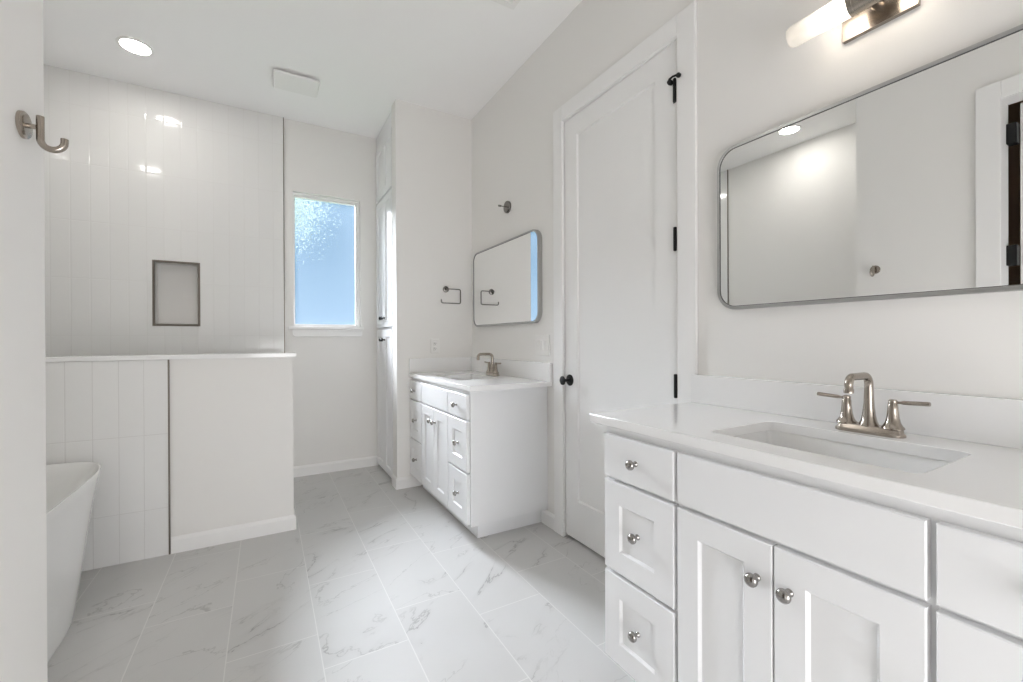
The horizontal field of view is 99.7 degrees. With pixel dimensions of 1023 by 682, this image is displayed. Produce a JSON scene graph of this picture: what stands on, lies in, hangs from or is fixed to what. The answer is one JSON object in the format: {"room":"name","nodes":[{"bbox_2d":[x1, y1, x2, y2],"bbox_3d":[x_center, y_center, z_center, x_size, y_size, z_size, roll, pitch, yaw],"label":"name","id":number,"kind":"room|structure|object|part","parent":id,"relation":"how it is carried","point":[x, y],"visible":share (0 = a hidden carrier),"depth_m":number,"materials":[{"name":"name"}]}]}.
{"room":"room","nodes":[
{"label":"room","id":0,"kind":"room"},
{"bbox_2d":[0,0,47,681],"bbox_3d":[-0.440,-0.363,-0.241,0.120,3.080,2.757,0,0,-30],"label":"wall","id":1,"kind":"structure","parent":0,"point":[23,528],"depth_m":0.89,"materials":[{"name":"white paint"}]},
{"bbox_2d":[15,110,68,152],"bbox_3d":[-0.987,-0.439,0.914,0.071,0.076,0.055,0,0,-30],"label":"robe hook","id":2,"kind":"object","parent":1,"relation":"attached to","point":[24,126],"visible":1,"depth_m":0.90,"materials":[{"name":"silver metal"}]},
{"bbox_3d":[-1.004,-0.450,0.904,0.013,0.010,0.010,0,0,-30],"label":"post","id":3,"kind":"part","parent":2,"relation":"part of","materials":[{"name":"silver metal"}]},
{"bbox_2d":[45,352,295,570],"bbox_3d":[-2.087,0.629,2.353,1.631,1.100,0.160,0,0,-30],"label":"wall","id":4,"kind":"structure","parent":0,"point":[182,444],"depth_m":2.38,"materials":[{"name":"white paint"}]},
{"bbox_2d":[171,509,295,553],"bbox_3d":[-1.648,1.131,2.598,0.622,0.090,0.143,0,0,-30],"label":"baseboard","id":5,"kind":"structure","parent":4,"relation":"attached to","point":[181,543],"depth_m":2.52,"materials":[{"name":"white paint"}]},
{"bbox_2d":[43,64,378,466],"bbox_3d":[-2.060,-0.364,3.700,3.280,3.080,0.162,0,0,-30],"label":"wall","id":6,"kind":"structure","parent":0,"point":[144,175],"depth_m":3.40,"materials":[{"name":"white tile"}]},
{"bbox_2d":[152,260,199,325],"bbox_3d":[-2.598,-0.363,3.359,0.294,0.498,0.106,0,0,-30],"label":"shower niche","id":7,"kind":"object","parent":6,"relation":"attached to","point":[175,284],"visible":0.97,"depth_m":3.38,"materials":[{"name":"white tile"}]},
{"bbox_2d":[288,192,362,336],"bbox_3d":[-1.667,-0.667,3.880,0.619,1.257,0.116,0,0,-30],"label":"window","id":8,"kind":"structure","parent":6,"relation":"in","point":[300,330],"depth_m":3.89,"materials":[{"name":"white paint"}]},
{"bbox_3d":[-1.642,-0.115,3.842,0.619,0.029,0.026,0,0,-30],"label":"sill","id":9,"kind":"part","parent":8,"relation":"part of","materials":[{"name":"white paint"}]},
{"bbox_2d":[294,456,377,476],"bbox_3d":[-1.594,1.128,3.877,0.772,0.090,0.012,0,0,-30],"label":"baseboard","id":10,"kind":"structure","parent":6,"relation":"attached to","point":[312,469],"depth_m":3.87,"materials":[{"name":"white paint"}]},
{"bbox_2d":[43,0,581,137],"bbox_3d":[-0.867,-1.954,1.202,4.100,0.100,5.685,0,0,-30],"label":"ceiling","id":11,"kind":"structure","parent":0,"point":[452,57],"depth_m":2.81,"materials":[{"name":"white paint"}]},
{"bbox_2d":[116,36,154,56],"bbox_3d":[-2.426,-1.897,2.782,0.190,0.006,0.190,0,0,-30],"label":"recessed light","id":12,"kind":"object","parent":11,"relation":"in","point":[135,46],"visible":1,"depth_m":2.78,"materials":[{"name":"white plastic"}]},
{"bbox_2d":[273,69,319,97],"bbox_3d":[-1.577,-1.889,3.162,0.298,0.030,0.235,0,0,-30],"label":"exhaust fan","id":13,"kind":"object","parent":11,"relation":"attached to","point":[282,80],"visible":1,"depth_m":3.14,"materials":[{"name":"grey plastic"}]},
{"bbox_2d":[491,0,519,9],"bbox_3d":[-0.047,-1.905,2.263,0.315,0.008,0.320,0,0,-30],"label":"ceiling vent","id":14,"kind":"object","parent":11,"relation":"in","point":[510,4],"visible":1,"depth_m":2.43,"materials":[{"name":"white plastic"}]},
{"bbox_2d":[47,465,634,681],"bbox_3d":[-0.853,1.226,1.208,4.100,0.100,5.685,0,0,-30],"label":"floor","id":15,"kind":"structure","parent":0,"point":[374,581],"depth_m":1.91,"materials":[{"name":"tile"}]},
{"bbox_2d":[46,462,100,662],"bbox_3d":[-2.012,0.896,1.377,0.792,0.568,1.600,0,0,-30],"label":"bathtub","id":16,"kind":"object","parent":15,"relation":"on","point":[70,487],"visible":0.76,"depth_m":1.75,"materials":[{"name":"white ceramic"}]},
{"bbox_2d":[376,113,392,477],"bbox_3d":[-0.862,-0.369,3.944,0.686,3.079,0.617,0,0,-30],"label":"linen cabinet","id":17,"kind":"object","parent":15,"relation":"on","point":[384,139],"visible":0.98,"depth_m":3.74,"materials":[{"name":"white paint"}]},
{"bbox_3d":[-1.185,-1.512,3.900,0.020,0.483,0.276,0,0,-30],"label":"cabinet door","id":18,"kind":"part","parent":17,"relation":"part of","materials":[{"name":"white paint"}]},
{"bbox_3d":[-1.177,0.519,3.905,0.020,1.232,0.276,0,0,-30],"label":"cabinet door","id":19,"kind":"part","parent":17,"relation":"part of","materials":[{"name":"white paint"}]},
{"bbox_3d":[-1.182,-0.685,3.902,0.020,1.134,0.276,0,0,-30],"label":"cabinet door","id":20,"kind":"part","parent":17,"relation":"part of","materials":[{"name":"white paint"}]},
{"bbox_3d":[-1.042,-0.686,3.657,0.020,1.134,0.276,0,0,-30],"label":"cabinet door","id":21,"kind":"part","parent":17,"relation":"part of","materials":[{"name":"white paint"}]},
{"bbox_3d":[-1.046,-1.512,3.655,0.020,0.483,0.276,0,0,-30],"label":"cabinet door","id":22,"kind":"part","parent":17,"relation":"part of","materials":[{"name":"white paint"}]},
{"bbox_3d":[-1.037,0.519,3.659,0.020,1.232,0.276,0,0,-30],"label":"cabinet door","id":23,"kind":"part","parent":17,"relation":"part of","materials":[{"name":"white paint"}]},
{"bbox_2d":[410,378,547,537],"bbox_3d":[-0.309,0.727,3.088,0.589,0.884,1.144,0,0,-30],"label":"bathroom vanity","id":24,"kind":"object","parent":15,"relation":"on","point":[482,456],"visible":0.98,"depth_m":2.64,"materials":[{"name":"white paint"}]},
{"bbox_3d":[-0.731,0.915,3.327,0.020,0.288,0.286,0,0,-30],"label":"drawer","id":25,"kind":"part","parent":24,"relation":"part of","materials":[{"name":"white paint"}]},
{"bbox_3d":[-0.734,0.383,3.326,0.020,0.140,0.286,0,0,-30],"label":"drawer","id":26,"kind":"part","parent":24,"relation":"part of","materials":[{"name":"white paint"}]},
{"bbox_3d":[-0.733,0.612,3.327,0.020,0.294,0.286,0,0,-30],"label":"drawer","id":27,"kind":"part","parent":24,"relation":"part of","materials":[{"name":"white paint"}]},
{"bbox_3d":[-0.591,0.762,3.079,0.020,0.594,0.260,0,0,-30],"label":"cabinet door","id":28,"kind":"part","parent":24,"relation":"part of","materials":[{"name":"white paint"}]},
{"bbox_3d":[-0.461,0.762,2.850,0.020,0.594,0.260,0,0,-30],"label":"cabinet door","id":29,"kind":"part","parent":24,"relation":"part of","materials":[{"name":"white paint"}]},
{"bbox_3d":[-0.319,0.915,2.602,0.020,0.288,0.286,0,0,-30],"label":"drawer","id":30,"kind":"part","parent":24,"relation":"part of","materials":[{"name":"white paint"}]},
{"bbox_3d":[-0.320,0.612,2.602,0.020,0.294,0.286,0,0,-30],"label":"drawer","id":31,"kind":"part","parent":24,"relation":"part of","materials":[{"name":"white paint"}]},
{"bbox_3d":[-0.321,0.383,2.601,0.020,0.140,0.286,0,0,-30],"label":"drawer","id":32,"kind":"part","parent":24,"relation":"part of","materials":[{"name":"white paint"}]},
{"bbox_2d":[409,357,551,391],"bbox_3d":[-0.286,0.212,3.072,0.559,0.144,1.197,0,0,-30],"label":"countertop","id":33,"kind":"structure","parent":24,"relation":"on","point":[513,374],"depth_m":3.07,"materials":[{"name":"white stone"}]},
{"bbox_2d":[452,378,477,379],"bbox_3d":[-0.327,0.356,3.078,0.353,0.143,0.500,0,0,-30],"label":"undermount sink","id":34,"kind":"object","parent":33,"relation":"in","point":[452,378],"visible":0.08,"depth_m":3.31,"materials":[{"name":"white ceramic"}]},
{"bbox_2d":[477,353,500,375],"bbox_3d":[-0.141,0.170,3.172,0.186,0.168,0.190,0,0,15],"label":"bathroom faucet","id":35,"kind":"object","parent":33,"relation":"on","point":[492,370],"visible":1,"depth_m":3.15,"materials":[{"name":"silver metal"}]},
{"bbox_3d":[-0.186,0.160,3.147,0.149,0.148,0.045,0,0,-30],"label":"spout","id":36,"kind":"part","parent":35,"relation":"part of","materials":[{"name":"silver metal"}]},
{"bbox_3d":[-0.167,0.194,3.218,0.049,0.078,0.049,0,0,-30],"label":"handle","id":37,"kind":"part","parent":35,"relation":"part of","materials":[{"name":"silver metal"}]},
{"bbox_3d":[-0.141,0.242,3.172,0.054,0.022,0.158,0,0,-30],"label":"plate","id":38,"kind":"part","parent":35,"relation":"part of","materials":[{"name":"silver metal"}]},
{"bbox_3d":[-0.115,0.194,3.127,0.049,0.078,0.049,0,0,-30],"label":"handle","id":39,"kind":"part","parent":35,"relation":"part of","materials":[{"name":"silver metal"}]},
{"bbox_2d":[604,426,1022,681],"bbox_3d":[0.818,0.727,1.106,0.589,0.884,1.144,0,0,-30],"label":"bathroom vanity","id":40,"kind":"object","parent":15,"relation":"on","point":[720,568],"visible":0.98,"depth_m":0.95,"materials":[{"name":"white paint"}]},
{"bbox_3d":[0.370,0.383,1.331,0.036,0.032,0.032,0,0,-30],"label":"knob","id":41,"kind":"part","parent":40,"relation":"part of","materials":[{"name":"grey metal"}]},
{"bbox_3d":[0.378,0.612,1.335,0.036,0.032,0.032,0,0,-30],"label":"knob","id":42,"kind":"part","parent":40,"relation":"part of","materials":[{"name":"grey metal"}]},
{"bbox_3d":[0.379,0.914,1.336,0.036,0.032,0.032,0,0,-30],"label":"knob","id":43,"kind":"part","parent":40,"relation":"part of","materials":[{"name":"grey metal"}]},
{"bbox_3d":[0.394,0.382,1.344,0.020,0.140,0.286,0,0,-30],"label":"drawer","id":44,"kind":"part","parent":40,"relation":"part of","materials":[{"name":"white paint"}]},
{"bbox_3d":[0.396,0.914,1.345,0.020,0.288,0.286,0,0,-30],"label":"drawer","id":45,"kind":"part","parent":40,"relation":"part of","materials":[{"name":"white paint"}]},
{"bbox_3d":[0.395,0.611,1.345,0.020,0.294,0.286,0,0,-30],"label":"drawer","id":46,"kind":"part","parent":40,"relation":"part of","materials":[{"name":"white paint"}]},
{"bbox_3d":[0.536,0.761,1.097,0.020,0.594,0.260,0,0,-30],"label":"cabinet door","id":47,"kind":"part","parent":40,"relation":"part of","materials":[{"name":"white paint"}]},
{"bbox_3d":[0.559,0.552,1.000,0.036,0.032,0.032,0,0,-30],"label":"knob","id":48,"kind":"part","parent":40,"relation":"part of","materials":[{"name":"grey metal"}]},
{"bbox_3d":[0.594,0.552,0.937,0.036,0.032,0.032,0,0,-30],"label":"knob","id":49,"kind":"part","parent":40,"relation":"part of","materials":[{"name":"grey metal"}]},
{"bbox_2d":[590,374,1022,528],"bbox_3d":[0.829,0.211,1.112,0.559,0.144,1.260,0,0,-30],"label":"countertop","id":50,"kind":"structure","parent":40,"relation":"on","point":[981,437],"depth_m":1.10,"materials":[{"name":"white stone"}]},
{"bbox_2d":[735,431,950,473],"bbox_3d":[0.800,0.356,1.096,0.353,0.143,0.500,0,0,-30],"label":"undermount sink","id":51,"kind":"object","parent":50,"relation":"in","point":[877,457],"visible":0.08,"depth_m":1.18,"materials":[{"name":"white ceramic"}]},
{"bbox_2d":[817,372,930,438],"bbox_3d":[0.986,0.169,1.190,0.186,0.168,0.190,0,0,15],"label":"bathroom faucet","id":52,"kind":"object","parent":50,"relation":"on","point":[892,427],"visible":1,"depth_m":1.17,"materials":[{"name":"silver metal"}]},
{"bbox_3d":[0.941,0.160,1.271,0.014,0.014,0.068,0,0,-30],"label":"lever","id":53,"kind":"part","parent":52,"relation":"part of","materials":[{"name":"silver metal"}]},
{"bbox_3d":[0.961,0.194,1.236,0.049,0.078,0.049,0,0,-30],"label":"handle","id":54,"kind":"part","parent":52,"relation":"part of","materials":[{"name":"silver metal"}]},
{"bbox_3d":[0.941,0.159,1.165,0.149,0.148,0.045,0,0,-30],"label":"spout","id":55,"kind":"part","parent":52,"relation":"part of","materials":[{"name":"silver metal"}]},
{"bbox_3d":[0.987,0.242,1.190,0.054,0.022,0.158,0,0,-30],"label":"plate","id":56,"kind":"part","parent":52,"relation":"part of","materials":[{"name":"silver metal"}]},
{"bbox_3d":[1.012,0.194,1.145,0.049,0.078,0.049,0,0,-30],"label":"handle","id":57,"kind":"part","parent":52,"relation":"part of","materials":[{"name":"silver metal"}]},
{"bbox_3d":[1.032,0.160,1.110,0.014,0.014,0.068,0,0,-30],"label":"lever","id":58,"kind":"part","parent":52,"relation":"part of","materials":[{"name":"silver metal"}]},
{"bbox_3d":[0.667,0.761,0.868,0.020,0.594,0.260,0,0,-30],"label":"cabinet door","id":59,"kind":"part","parent":40,"relation":"part of","materials":[{"name":"white paint"}]},
{"bbox_3d":[0.807,0.611,0.620,0.020,0.294,0.286,0,0,-30],"label":"drawer","id":60,"kind":"part","parent":40,"relation":"part of","materials":[{"name":"white paint"}]},
{"bbox_3d":[0.806,0.382,0.619,0.020,0.140,0.286,0,0,-30],"label":"drawer","id":61,"kind":"part","parent":40,"relation":"part of","materials":[{"name":"white paint"}]},
{"bbox_2d":[391,99,471,484],"bbox_3d":[-0.656,-0.370,3.622,0.655,3.080,0.125,0,0,-30],"label":"wall","id":62,"kind":"structure","parent":0,"point":[432,149],"depth_m":3.53,"materials":[{"name":"white paint"}]},
{"bbox_2d":[392,474,420,489],"bbox_3d":[-0.854,1.126,3.501,0.202,0.090,0.138,0,0,-30],"label":"baseboard","id":63,"kind":"structure","parent":62,"relation":"attached to","point":[407,481],"depth_m":3.44,"materials":[{"name":"white paint"}]},
{"bbox_2d":[431,339,438,352],"bbox_3d":[-0.631,0.041,3.558,0.073,0.117,0.010,0,0,-30],"label":"wall outlet","id":64,"kind":"object","parent":62,"relation":"attached to","point":[434,342],"visible":1,"depth_m":3.56,"materials":[{"name":"white plastic"}]},
{"bbox_2d":[441,286,460,303],"bbox_3d":[-0.511,-0.384,3.607,0.179,0.149,0.043,0,0,-30],"label":"towel ring","id":65,"kind":"object","parent":62,"relation":"attached to","point":[445,288],"visible":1,"depth_m":3.60,"materials":[{"name":"grey metal"}]},
{"bbox_2d":[471,0,1022,514],"bbox_3d":[0.674,-0.372,2.078,0.130,3.080,5.685,0,0,-30],"label":"wall","id":66,"kind":"structure","parent":0,"point":[751,83],"depth_m":1.56,"materials":[{"name":"white paint"}]},
{"bbox_2d":[498,201,510,212],"bbox_3d":[-0.060,-0.982,3.145,0.082,0.088,0.088,0,0,-30],"label":"plate","id":67,"kind":"object","parent":66,"relation":"attached to","point":[507,205],"visible":1,"depth_m":3.14,"materials":[{"name":"silver metal"}]},
{"bbox_3d":[-0.032,-0.982,3.161,0.019,0.088,0.088,0,0,-30],"label":"plate","id":68,"kind":"part","parent":67,"relation":"part of","materials":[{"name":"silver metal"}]},
{"bbox_2d":[473,229,541,326],"bbox_3d":[-0.064,-0.425,3.211,0.030,0.614,1.006,0,0,-30],"label":"wall mirror","id":69,"kind":"object","parent":66,"relation":"attached to","point":[507,275],"visible":1,"depth_m":3.10,"materials":[{"name":"silver metal"}]},
{"bbox_2d":[471,357,551,381],"bbox_3d":[-0.052,0.196,3.205,0.021,0.115,1.197,0,0,-30],"label":"backsplash","id":70,"kind":"structure","parent":66,"relation":"attached to","point":[542,371],"depth_m":3.00,"materials":[{"name":"white stone"}]},
{"bbox_2d":[535,335,549,355],"bbox_3d":[0.196,0.027,2.778,0.010,0.132,0.164,0,0,-30],"label":"switch plate","id":71,"kind":"object","parent":66,"relation":"attached to","point":[542,342],"visible":1,"depth_m":2.77,"materials":[{"name":"white plastic"}]},
{"bbox_2d":[541,510,554,530],"bbox_3d":[0.237,1.123,2.715,0.012,0.090,0.162,0,0,-30],"label":"baseboard","id":72,"kind":"structure","parent":66,"relation":"attached to","point":[547,518],"depth_m":2.71,"materials":[{"name":"white paint"}]},
{"bbox_2d":[553,1,697,557],"bbox_3d":[0.553,-0.121,2.246,0.198,2.577,1.028,0,0,-30],"label":"door","id":73,"kind":"structure","parent":66,"relation":"in","point":[617,238],"depth_m":2.18,"materials":[{"name":"white paint"}]},
{"bbox_3d":[0.318,0.230,2.523,0.061,0.066,0.066,0,0,-30],"label":"knob","id":74,"kind":"part","parent":73,"relation":"part of","materials":[{"name":"black metal"}]},
{"bbox_2d":[786,0,920,47],"bbox_3d":[1.013,-0.970,1.217,0.124,0.120,0.402,0,0,-30],"label":"vanity light","id":75,"kind":"object","parent":66,"relation":"attached to","point":[858,18],"visible":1,"depth_m":1.26,"materials":[{"name":"white glass"}]},
{"bbox_3d":[0.932,-0.967,1.308,0.065,0.065,0.164,0,0,-30],"label":"lamp shade","id":76,"kind":"part","parent":75,"relation":"part of","materials":[{"name":"white glass"}]},
{"bbox_3d":[1.036,-0.967,1.230,0.040,0.028,0.028,0,0,-30],"label":"arm","id":77,"kind":"part","parent":75,"relation":"part of","materials":[{"name":"silver metal"}]},
{"bbox_2d":[691,374,1022,448],"bbox_3d":[1.063,0.195,1.245,0.021,0.115,1.260,0,0,-30],"label":"backsplash","id":78,"kind":"structure","parent":66,"relation":"attached to","point":[995,421],"depth_m":1.22,"materials":[{"name":"white stone"}]},
{"bbox_2d":[717,24,1022,309],"bbox_3d":[1.056,-0.425,1.242,0.030,0.614,1.004,0,0,-30],"label":"wall mirror","id":79,"kind":"object","parent":66,"relation":"attached to","point":[909,184],"visible":1,"depth_m":1.21,"materials":[{"name":"silver metal"}]},
{"label":"outside","id":80,"kind":"structure","parent":0,"visible":0},
{"bbox_3d":[-4.027,1.327,7.094,12.000,0.100,7.685,0,0,-30],"label":"ground","id":81,"kind":"structure","parent":80,"visible":0},
{"bbox_2d":[295,198,340,269],"bbox_3d":[-2.455,-0.179,4.357,1.722,2.913,0.504,0,0,-30],"label":"tree","id":82,"kind":"object","parent":81,"relation":"on","point":[302,204],"visible":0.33,"depth_m":4.51,"materials":[{"name":"green plant"}]}
]}

